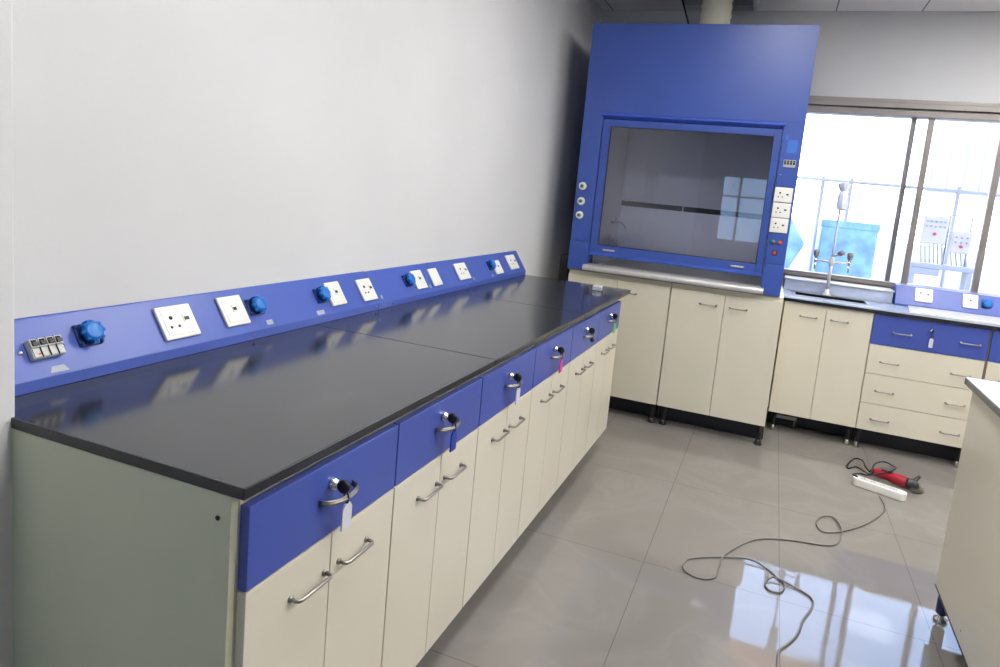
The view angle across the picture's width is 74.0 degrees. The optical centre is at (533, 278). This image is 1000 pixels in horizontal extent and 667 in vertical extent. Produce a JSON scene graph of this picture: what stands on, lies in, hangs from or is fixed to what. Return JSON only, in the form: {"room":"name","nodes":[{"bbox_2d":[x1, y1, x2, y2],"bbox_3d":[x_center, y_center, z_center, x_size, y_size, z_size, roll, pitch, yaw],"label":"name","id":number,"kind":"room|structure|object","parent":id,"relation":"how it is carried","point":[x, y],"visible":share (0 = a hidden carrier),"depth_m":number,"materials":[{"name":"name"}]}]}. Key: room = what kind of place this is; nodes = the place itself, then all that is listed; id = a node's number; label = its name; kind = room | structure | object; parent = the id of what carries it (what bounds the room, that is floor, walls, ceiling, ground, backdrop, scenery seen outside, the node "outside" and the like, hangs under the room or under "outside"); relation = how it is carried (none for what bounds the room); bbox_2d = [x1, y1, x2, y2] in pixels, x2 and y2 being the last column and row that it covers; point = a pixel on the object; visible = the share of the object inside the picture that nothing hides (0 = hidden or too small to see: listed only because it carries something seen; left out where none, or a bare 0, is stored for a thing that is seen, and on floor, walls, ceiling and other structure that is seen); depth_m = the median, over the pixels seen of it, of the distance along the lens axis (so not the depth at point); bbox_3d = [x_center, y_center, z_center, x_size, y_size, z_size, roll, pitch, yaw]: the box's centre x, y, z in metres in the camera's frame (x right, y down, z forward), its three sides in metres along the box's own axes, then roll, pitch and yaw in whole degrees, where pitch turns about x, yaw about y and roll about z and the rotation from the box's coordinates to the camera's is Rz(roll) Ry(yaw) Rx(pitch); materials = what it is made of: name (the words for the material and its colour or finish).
{"room":"science laboratory","nodes":[
{"label":"science laboratory","id":0,"kind":"room"},
{"bbox_2d":[0,0,14,666],"bbox_3d":[-1.584,-0.363,-0.518,0.323,3.200,3.492,8,8,19],"label":"wall column","id":1,"kind":"structure","parent":0,"point":[7,373],"depth_m":1.13,"materials":[{"name":"paint"}]},
{"bbox_2d":[12,0,602,318],"bbox_3d":[-0.340,-0.722,3.110,0.150,3.200,4.206,8,8,19],"label":"wall","id":2,"kind":"structure","parent":0,"point":[162,149],"depth_m":1.92,"materials":[{"name":"paint"}]},
{"bbox_2d":[416,406,965,666],"bbox_3d":[1.745,1.493,0.581,6.500,0.100,7.900,8,8,19],"label":"floor","id":3,"kind":"structure","parent":0,"point":[597,577],"depth_m":2.51,"materials":[{"name":"tile"}]},
{"bbox_2d":[12,422,397,666],"bbox_3d":[-0.700,0.677,1.354,0.708,0.830,0.442,8,8,19],"label":"base cabinet","id":4,"kind":"object","parent":3,"relation":"on","point":[116,564],"visible":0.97,"depth_m":1.12,"materials":[{"name":"beige"}]},
{"bbox_2d":[11,325,494,500],"bbox_3d":[-0.588,0.233,1.534,0.684,0.020,0.937,8,8,19],"label":"countertop","id":5,"kind":"structure","parent":4,"relation":"on","point":[238,420],"depth_m":1.31,"materials":[{"name":"black stone"}]},
{"bbox_2d":[14,271,378,395],"bbox_3d":[-0.803,0.101,1.792,0.078,0.131,1.273,8,8,19],"label":"service raceway","id":6,"kind":"object","parent":5,"relation":"on","point":[56,349],"visible":1,"depth_m":1.57,"materials":[{"name":"blue metal"}]},
{"bbox_2d":[72,319,105,346],"bbox_3d":[-0.936,0.114,1.401,0.047,0.055,0.050,8,8,19],"label":"socket","id":7,"kind":"object","parent":6,"relation":"attached to","point":[85,332],"depth_m":1.39,"materials":[{"name":"blue plastic"}]},
{"bbox_2d":[152,303,200,340],"bbox_3d":[-0.864,0.105,1.607,0.053,0.074,0.099,8,8,19],"label":"socket","id":8,"kind":"object","parent":6,"relation":"attached to","point":[170,321],"depth_m":1.60,"materials":[{"name":"white plastic"}]},
{"bbox_2d":[215,295,250,327],"bbox_3d":[-0.804,0.087,1.774,0.053,0.074,0.079,8,8,19],"label":"socket","id":9,"kind":"object","parent":6,"relation":"attached to","point":[231,311],"depth_m":1.76,"materials":[{"name":"white plastic"}]},
{"bbox_2d":[244,295,266,315],"bbox_3d":[-0.770,0.074,1.848,0.047,0.055,0.050,8,8,19],"label":"socket","id":10,"kind":"object","parent":6,"relation":"attached to","point":[255,305],"depth_m":1.84,"materials":[{"name":"blue plastic"}]},
{"bbox_2d":[312,285,330,303],"bbox_3d":[-0.672,0.050,2.113,0.047,0.055,0.050,8,8,19],"label":"socket","id":11,"kind":"object","parent":6,"relation":"attached to","point":[321,294],"depth_m":2.10,"materials":[{"name":"blue plastic"}]},
{"bbox_2d":[322,281,346,305],"bbox_3d":[-0.653,0.050,2.181,0.051,0.072,0.074,8,8,19],"label":"socket","id":12,"kind":"object","parent":6,"relation":"attached to","point":[338,297],"depth_m":2.18,"materials":[{"name":"white plastic"}]},
{"bbox_2d":[355,278,377,301],"bbox_3d":[-0.590,0.040,2.343,0.051,0.072,0.080,8,8,19],"label":"socket","id":13,"kind":"object","parent":6,"relation":"attached to","point":[364,289],"depth_m":2.33,"materials":[{"name":"white plastic"}]},
{"bbox_2d":[337,479,351,531],"bbox_3d":[-0.345,0.409,1.208,0.033,0.097,0.031,8,8,19],"label":"key","id":14,"kind":"object","parent":4,"relation":"in","point":[343,486],"visible":1,"depth_m":1.20,"materials":[{"name":"silver metal"}]},
{"bbox_2d":[381,376,482,666],"bbox_3d":[-0.550,0.638,1.762,0.708,0.830,0.426,8,8,19],"label":"base cabinet","id":15,"kind":"object","parent":3,"relation":"on","point":[432,495],"visible":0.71,"depth_m":1.61,"materials":[{"name":"beige"}]},
{"bbox_2d":[448,413,457,451],"bbox_3d":[-0.197,0.371,1.608,0.033,0.097,0.031,8,8,19],"label":"key","id":16,"kind":"object","parent":15,"relation":"in","point":[452,418],"visible":1,"depth_m":1.60,"materials":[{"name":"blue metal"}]},
{"bbox_2d":[462,347,535,607],"bbox_3d":[-0.402,0.599,2.162,0.708,0.830,0.426,8,8,19],"label":"base cabinet","id":17,"kind":"object","parent":3,"relation":"on","point":[503,424],"visible":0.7,"depth_m":2.01,"materials":[{"name":"beige"}]},
{"bbox_2d":[316,292,584,365],"bbox_3d":[-0.267,0.149,2.405,0.684,0.020,0.922,8,8,19],"label":"countertop","id":18,"kind":"structure","parent":17,"relation":"on","point":[498,330],"depth_m":2.27,"materials":[{"name":"black stone"}]},
{"bbox_2d":[364,251,525,309],"bbox_3d":[-0.328,-0.023,3.084,0.078,0.129,1.487,8,8,19],"label":"service raceway","id":19,"kind":"object","parent":18,"relation":"on","point":[393,286],"visible":1,"depth_m":2.85,"materials":[{"name":"blue plastic"}]},
{"bbox_2d":[401,273,415,286],"bbox_3d":[-0.488,0.004,2.609,0.047,0.055,0.050,8,8,19],"label":"socket","id":20,"kind":"object","parent":19,"relation":"attached to","point":[407,279],"depth_m":2.59,"materials":[{"name":"blue plastic"}]},
{"bbox_2d":[409,270,427,289],"bbox_3d":[-0.465,0.005,2.686,0.050,0.070,0.080,8,8,19],"label":"socket","id":21,"kind":"object","parent":19,"relation":"attached to","point":[420,284],"depth_m":2.68,"materials":[{"name":"white plastic"}]},
{"bbox_2d":[426,268,442,285],"bbox_3d":[-0.418,-0.006,2.811,0.049,0.068,0.072,8,8,19],"label":"socket","id":22,"kind":"object","parent":19,"relation":"attached to","point":[432,274],"depth_m":2.79,"materials":[{"name":"white plastic"}]},
{"bbox_2d":[453,262,470,279],"bbox_3d":[-0.329,-0.033,3.058,0.050,0.070,0.110,8,8,19],"label":"socket","id":23,"kind":"object","parent":19,"relation":"attached to","point":[460,270],"depth_m":3.04,"materials":[{"name":"white plastic"}]},
{"bbox_2d":[486,259,495,269],"bbox_3d":[-0.212,-0.070,3.362,0.047,0.055,0.050,8,8,19],"label":"socket","id":24,"kind":"object","parent":19,"relation":"attached to","point":[490,264],"depth_m":3.35,"materials":[{"name":"blue plastic"}]},
{"bbox_2d":[494,260,503,273],"bbox_3d":[-0.186,-0.058,3.431,0.046,0.064,0.090,8,8,19],"label":"socket","id":25,"kind":"object","parent":19,"relation":"attached to","point":[498,270],"depth_m":3.43,"materials":[{"name":"white plastic"}]},
{"bbox_2d":[504,255,519,269],"bbox_3d":[-0.117,-0.089,3.637,0.053,0.074,0.118,8,8,19],"label":"socket","id":26,"kind":"object","parent":19,"relation":"attached to","point":[511,263],"depth_m":3.61,"materials":[{"name":"white plastic"}]},
{"bbox_2d":[514,373,521,404],"bbox_3d":[-0.050,0.332,2.008,0.033,0.097,0.031,8,8,19],"label":"key","id":27,"kind":"object","parent":17,"relation":"in","point":[517,377],"visible":1,"depth_m":2.00,"materials":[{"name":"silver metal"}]},
{"bbox_2d":[499,326,572,561],"bbox_3d":[-0.255,0.560,2.562,0.708,0.830,0.426,8,8,19],"label":"base cabinet","id":28,"kind":"object","parent":3,"relation":"on","point":[549,387],"visible":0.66,"depth_m":2.41,"materials":[{"name":"beige"}]},
{"bbox_2d":[558,347,564,372],"bbox_3d":[0.097,0.293,2.408,0.033,0.097,0.031,8,8,19],"label":"key","id":29,"kind":"object","parent":28,"relation":"in","point":[561,350],"visible":1,"depth_m":2.40,"materials":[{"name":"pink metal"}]},
{"bbox_2d":[558,254,569,280],"bbox_3d":[0.181,0.317,4.265,0.053,0.952,0.213,8,8,19],"label":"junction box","id":30,"kind":"object","parent":3,"relation":"on","point":[564,272],"visible":0.34,"depth_m":4.12,"materials":[{"name":"black plastic"}]},
{"bbox_2d":[539,311,599,511],"bbox_3d":[-0.108,0.522,2.962,0.708,0.830,0.426,8,8,19],"label":"base cabinet","id":31,"kind":"object","parent":3,"relation":"on","point":[583,351],"visible":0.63,"depth_m":2.82,"materials":[{"name":"beige"}]},
{"bbox_2d":[453,275,630,317],"bbox_3d":[0.049,0.066,3.263,0.684,0.020,0.912,8,8,19],"label":"countertop","id":32,"kind":"structure","parent":31,"relation":"on","point":[565,295],"depth_m":3.15,"materials":[{"name":"black stone"}]},
{"bbox_2d":[592,285,602,290],"bbox_3d":[0.333,0.049,3.427,0.052,0.026,0.040,8,8,19],"label":"plastic box","id":33,"kind":"object","parent":32,"relation":"on","point":[595,287],"visible":1,"depth_m":3.41,"materials":[{"name":"white plastic"}]},
{"bbox_2d":[589,328,594,341],"bbox_3d":[0.244,0.239,2.802,0.033,0.064,0.022,8,8,19],"label":"key","id":34,"kind":"object","parent":31,"relation":"in","point":[591,330],"visible":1,"depth_m":2.79,"materials":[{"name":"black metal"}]},
{"bbox_2d":[584,300,620,454],"bbox_3d":[0.434,0.380,4.434,0.708,0.830,2.719,8,8,19],"label":"base cabinet","id":35,"kind":"object","parent":3,"relation":"on","point":[606,340],"visible":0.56,"depth_m":3.22,"materials":[{"name":"beige"}]},
{"bbox_2d":[613,314,617,332],"bbox_3d":[0.391,0.216,3.208,0.033,0.097,0.031,8,8,19],"label":"key","id":36,"kind":"object","parent":35,"relation":"in","point":[615,316],"visible":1,"depth_m":3.19,"materials":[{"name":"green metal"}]},
{"bbox_2d":[568,269,672,422],"bbox_3d":[0.603,0.380,4.403,0.631,0.870,0.800,8,8,19],"label":"base cabinet","id":37,"kind":"object","parent":3,"relation":"on","point":[643,318],"visible":0.34,"depth_m":4.00,"materials":[{"name":"beige"}]},
{"bbox_2d":[567,23,819,297],"bbox_3d":[0.989,-0.733,4.143,1.243,1.468,0.819,8,8,19],"label":"fume hood","id":38,"kind":"object","parent":37,"relation":"on","point":[693,134],"visible":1,"depth_m":3.91,"materials":[{"name":"blue metal"}]},
{"bbox_2d":[605,234,620,245],"bbox_3d":[0.528,-0.254,4.359,0.105,0.074,0.024,8,8,19],"label":"tap","id":39,"kind":"object","parent":38,"relation":"on","point":[606,235],"depth_m":4.36,"materials":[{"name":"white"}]},
{"bbox_2d":[611,217,625,228],"bbox_3d":[0.573,-0.372,4.438,0.105,0.074,0.024,8,8,19],"label":"tap","id":40,"kind":"object","parent":38,"relation":"on","point":[614,222],"depth_m":4.44,"materials":[{"name":"white"}]},
{"bbox_2d":[682,0,688,23],"bbox_3d":[0.896,-1.686,4.155,0.246,0.382,0.041,8,8,19],"label":"bracket","id":41,"kind":"object","parent":38,"relation":"attached to","point":[682,0],"visible":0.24,"depth_m":4.15,"materials":[{"name":"black metal"}]},
{"bbox_2d":[699,0,733,23],"bbox_3d":[1.168,-1.826,4.164,0.250,0.715,0.250,8,8,19],"label":"duct","id":42,"kind":"object","parent":38,"relation":"attached to","point":[712,11],"visible":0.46,"depth_m":4.11,"materials":[{"name":"beige"}]},
{"bbox_2d":[769,217,788,233],"bbox_3d":[1.354,-0.292,3.654,0.094,0.080,0.011,8,8,19],"label":"socket","id":43,"kind":"object","parent":38,"relation":"attached to","point":[778,225],"depth_m":3.65,"materials":[{"name":"white plastic"}]},
{"bbox_2d":[771,202,790,217],"bbox_3d":[1.362,-0.374,3.643,0.094,0.080,0.011,8,8,19],"label":"socket","id":44,"kind":"object","parent":38,"relation":"attached to","point":[779,209],"depth_m":3.64,"materials":[{"name":"white plastic"}]},
{"bbox_2d":[773,187,792,202],"bbox_3d":[1.371,-0.457,3.632,0.094,0.080,0.011,8,8,19],"label":"socket","id":45,"kind":"object","parent":38,"relation":"attached to","point":[781,194],"depth_m":3.63,"materials":[{"name":"white plastic"}]},
{"bbox_2d":[657,283,783,445],"bbox_3d":[1.191,0.466,4.194,0.619,0.870,0.800,8,8,19],"label":"base cabinet","id":46,"kind":"object","parent":3,"relation":"on","point":[720,347],"visible":0.99,"depth_m":3.84,"materials":[{"name":"beige"}]},
{"bbox_2d":[682,495,885,666],"bbox_3d":[0.863,1.109,2.366,0.648,0.015,2.431,10,9,29],"label":"extension cord","id":47,"kind":"object","parent":3,"relation":"on","point":[878,516],"visible":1,"depth_m":2.53,"materials":[{"name":"grey plastic"}]},
{"bbox_2d":[766,301,873,444],"bbox_3d":[1.798,0.548,4.219,0.488,0.820,0.580,8,8,19],"label":"base cabinet","id":48,"kind":"object","parent":3,"relation":"on","point":[816,383],"visible":0.99,"depth_m":3.97,"materials":[{"name":"beige"}]},
{"bbox_2d":[783,289,999,329],"bbox_3d":[2.359,0.216,3.884,1.685,0.028,0.379,8,8,19],"label":"countertop","id":49,"kind":"structure","parent":48,"relation":"on","point":[874,307],"depth_m":3.85,"materials":[{"name":"grey plastic"}]},
{"bbox_2d":[792,291,869,330],"bbox_3d":[1.818,0.221,4.101,0.431,0.210,0.214,8,8,19],"label":"sink basin","id":50,"kind":"object","parent":49,"relation":"in","point":[797,293],"visible":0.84,"depth_m":4.14,"materials":[{"name":"silver metal"}]},
{"bbox_2d":[813,210,853,295],"bbox_3d":[1.899,-0.246,4.172,0.186,0.717,0.181,2,8,-27],"label":"tap","id":51,"kind":"object","parent":49,"relation":"on","point":[831,261],"visible":0.87,"depth_m":4.18,"materials":[{"name":"white metal"}]},
{"bbox_2d":[837,181,850,209],"bbox_3d":[1.888,-0.503,4.042,0.071,0.175,0.081,8,8,19],"label":"plastic sleeve","id":52,"kind":"object","parent":51,"relation":"attached to","point":[842,200],"visible":1,"depth_m":4.02,"materials":[{"name":"white plastic"}]},
{"bbox_2d":[891,283,999,316],"bbox_3d":[2.752,0.162,3.998,1.040,0.124,0.218,8,8,19],"label":"service raceway","id":53,"kind":"object","parent":49,"relation":"on","point":[904,295],"visible":0.98,"depth_m":4.01,"materials":[{"name":"blue plastic"}]},
{"bbox_2d":[914,288,932,302],"bbox_3d":[2.385,0.104,4.046,0.096,0.080,0.046,8,8,19],"label":"socket","id":54,"kind":"object","parent":53,"relation":"attached to","point":[921,295],"depth_m":4.04,"materials":[{"name":"white plastic"}]},
{"bbox_2d":[962,294,977,308],"bbox_3d":[2.615,0.137,3.965,0.080,0.080,0.046,8,8,19],"label":"socket","id":55,"kind":"object","parent":53,"relation":"attached to","point":[969,301],"depth_m":3.96,"materials":[{"name":"white plastic"}]},
{"bbox_2d":[981,299,992,308],"bbox_3d":[2.692,0.149,3.928,0.054,0.056,0.047,8,8,19],"label":"socket","id":56,"kind":"object","parent":53,"relation":"attached to","point":[985,303],"depth_m":3.92,"materials":[{"name":"blue plastic"}]},
{"bbox_2d":[908,305,999,324],"bbox_3d":[2.642,0.241,3.756,0.965,0.009,0.322,8,8,19],"label":"sheet","id":57,"kind":"object","parent":49,"relation":"on","point":[912,309],"visible":1,"depth_m":3.78,"materials":[{"name":"white"}]},
{"bbox_2d":[852,476,906,500],"bbox_3d":[1.739,1.054,3.333,0.250,0.041,0.056,12,10,41],"label":"power strip","id":58,"kind":"object","parent":3,"relation":"on","point":[859,481],"visible":1,"depth_m":3.31,"materials":[{"name":"white plastic"}]},
{"bbox_2d":[846,458,923,492],"bbox_3d":[1.844,1.022,3.548,0.355,0.068,0.371,7,8,9],"label":"grinder","id":59,"kind":"object","parent":3,"relation":"on","point":[901,480],"visible":1,"depth_m":3.44,"materials":[{"name":"red plastic"}]},
{"bbox_2d":[850,313,990,466],"bbox_3d":[2.300,0.621,4.042,0.580,0.820,0.580,8,8,19],"label":"base cabinet","id":60,"kind":"object","parent":3,"relation":"on","point":[915,397],"visible":0.85,"depth_m":3.80,"materials":[{"name":"beige"}]},
{"bbox_2d":[928,330,933,347],"bbox_3d":[2.238,0.338,3.723,0.024,0.104,0.022,2,9,-28],"label":"key","id":61,"kind":"object","parent":60,"relation":"in","point":[931,340],"visible":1,"depth_m":3.72,"materials":[{"name":"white plastic"}]},
{"bbox_2d":[933,391,999,666],"bbox_3d":[1.437,0.980,0.680,1.180,0.825,2.978,8,8,20],"label":"base cabinet","id":62,"kind":"object","parent":3,"relation":"on","point":[967,585],"visible":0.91,"depth_m":1.98,"materials":[{"name":"beige laminate"}]},
{"bbox_2d":[964,377,999,416],"bbox_3d":[1.492,0.562,0.620,1.250,0.024,3.020,8,8,20],"label":"countertop","id":63,"kind":"structure","parent":62,"relation":"on","point":[987,391],"depth_m":2.08,"materials":[{"name":"grey"}]},
{"bbox_2d":[982,329,999,381],"bbox_3d":[2.853,0.701,3.846,0.581,0.820,0.580,8,8,19],"label":"base cabinet","id":64,"kind":"object","parent":3,"relation":"on","point":[991,371],"visible":0.12,"depth_m":3.65,"materials":[{"name":"beige"}]},
{"bbox_2d":[595,0,999,11],"bbox_3d":[2.019,-1.193,0.247,6.500,0.030,7.950,8,8,19],"label":"ceiling","id":65,"kind":"structure","parent":0,"point":[606,5],"depth_m":4.14,"materials":[{"name":"tile"}]},
{"bbox_2d":[602,0,999,404],"bbox_3d":[3.187,-0.492,4.004,6.210,3.200,0.150,8,8,19],"label":"wall","id":66,"kind":"structure","parent":0,"point":[906,55],"depth_m":4.17,"materials":[{"name":"paint"}]},
{"bbox_2d":[677,0,756,11],"bbox_3d":[1.174,-1.803,4.266,0.494,0.026,0.494,8,8,19],"label":"trim","id":67,"kind":"structure","parent":66,"relation":"attached to","point":[735,9],"depth_m":4.43,"materials":[{"name":"white plastic"}]},
{"bbox_2d":[783,275,894,302],"bbox_3d":[1.974,0.066,4.314,0.646,0.080,0.204,8,8,19],"label":"window ledge","id":68,"kind":"object","parent":66,"relation":"attached to","point":[842,289],"visible":1,"depth_m":4.23,"materials":[{"name":"grey plastic"}]},
{"bbox_2d":[783,105,999,295],"bbox_3d":[3.121,-0.389,3.996,3.700,1.135,0.110,8,8,19],"label":"window","id":69,"kind":"structure","parent":66,"relation":"in","point":[931,116],"depth_m":4.21,"materials":[{"name":"grey metal"}]},
{"bbox_2d":[808,96,999,112],"bbox_3d":[3.161,-0.974,3.868,3.820,0.056,0.034,8,8,19],"label":"trim","id":70,"kind":"structure","parent":66,"relation":"attached to","point":[813,100],"depth_m":4.15,"materials":[{"name":"silver metal"}]},
{"label":"outside","id":71,"kind":"structure","parent":0,"visible":0},
{"bbox_2d":[925,120,999,197],"bbox_3d":[7.186,-2.162,8.668,3.280,2.350,0.100,8,8,19],"label":"corrugated panel","id":72,"kind":"object","parent":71,"point":[963,154],"visible":0.39,"depth_m":9.15,"materials":[{"name":"white metal"}]},
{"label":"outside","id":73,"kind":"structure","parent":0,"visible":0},
{"bbox_3d":[6.636,0.039,16.674,28.000,0.100,25.790,8,8,19],"label":"ground","id":74,"kind":"structure","parent":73,"visible":0},
{"bbox_2d":[784,218,803,267],"bbox_3d":[2.690,0.025,7.313,0.415,1.613,0.600,8,8,19],"label":"cover","id":75,"kind":"object","parent":74,"relation":"on","point":[795,242],"visible":0.2,"depth_m":6.94,"materials":[{"name":"plastic"}]},
{"bbox_2d":[812,219,880,278],"bbox_3d":[3.433,0.119,7.477,0.580,1.530,0.620,8,8,19],"label":"bin","id":76,"kind":"object","parent":74,"relation":"on","point":[859,239],"visible":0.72,"depth_m":7.12,"materials":[{"name":"plastic"}]},
{"bbox_2d":[789,232,999,293],"bbox_3d":[6.865,0.093,11.293,20.000,1.250,0.300,8,8,19],"label":"wall","id":77,"kind":"structure","parent":74,"relation":"on","point":[990,275],"depth_m":11.21,"materials":[{"name":"paint"}]},
{"bbox_2d":[797,176,999,286],"bbox_3d":[4.677,-0.013,7.488,6.800,2.030,0.044,8,8,19],"label":"pipe rail","id":78,"kind":"object","parent":74,"relation":"on","point":[823,179],"visible":0.54,"depth_m":7.66,"materials":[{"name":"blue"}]},
{"bbox_2d":[907,214,973,290],"bbox_3d":[4.208,0.178,6.951,0.570,1.704,0.260,8,8,19],"label":"stand","id":79,"kind":"object","parent":74,"relation":"on","point":[916,267],"visible":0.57,"depth_m":6.84,"materials":[{"name":"grey"}]},
{"bbox_2d":[918,215,949,263],"bbox_3d":[4.138,-0.403,6.851,0.248,0.488,0.150,8,8,19],"label":"control box","id":80,"kind":"object","parent":79,"relation":"on","point":[933,229],"visible":1,"depth_m":6.81,"materials":[{"name":"grey plastic"}]},
{"bbox_2d":[909,261,973,275],"bbox_3d":[4.234,-0.087,6.916,0.570,0.120,0.260,8,8,19],"label":"tray","id":81,"kind":"object","parent":79,"relation":"on","point":[916,267],"depth_m":6.83,"materials":[{"name":"grey"}]},
{"bbox_2d":[947,231,972,266],"bbox_3d":[4.364,-0.302,6.778,0.195,0.351,0.150,8,8,19],"label":"control box","id":82,"kind":"object","parent":79,"relation":"on","point":[959,242],"visible":1,"depth_m":6.74,"materials":[{"name":"grey plastic"}]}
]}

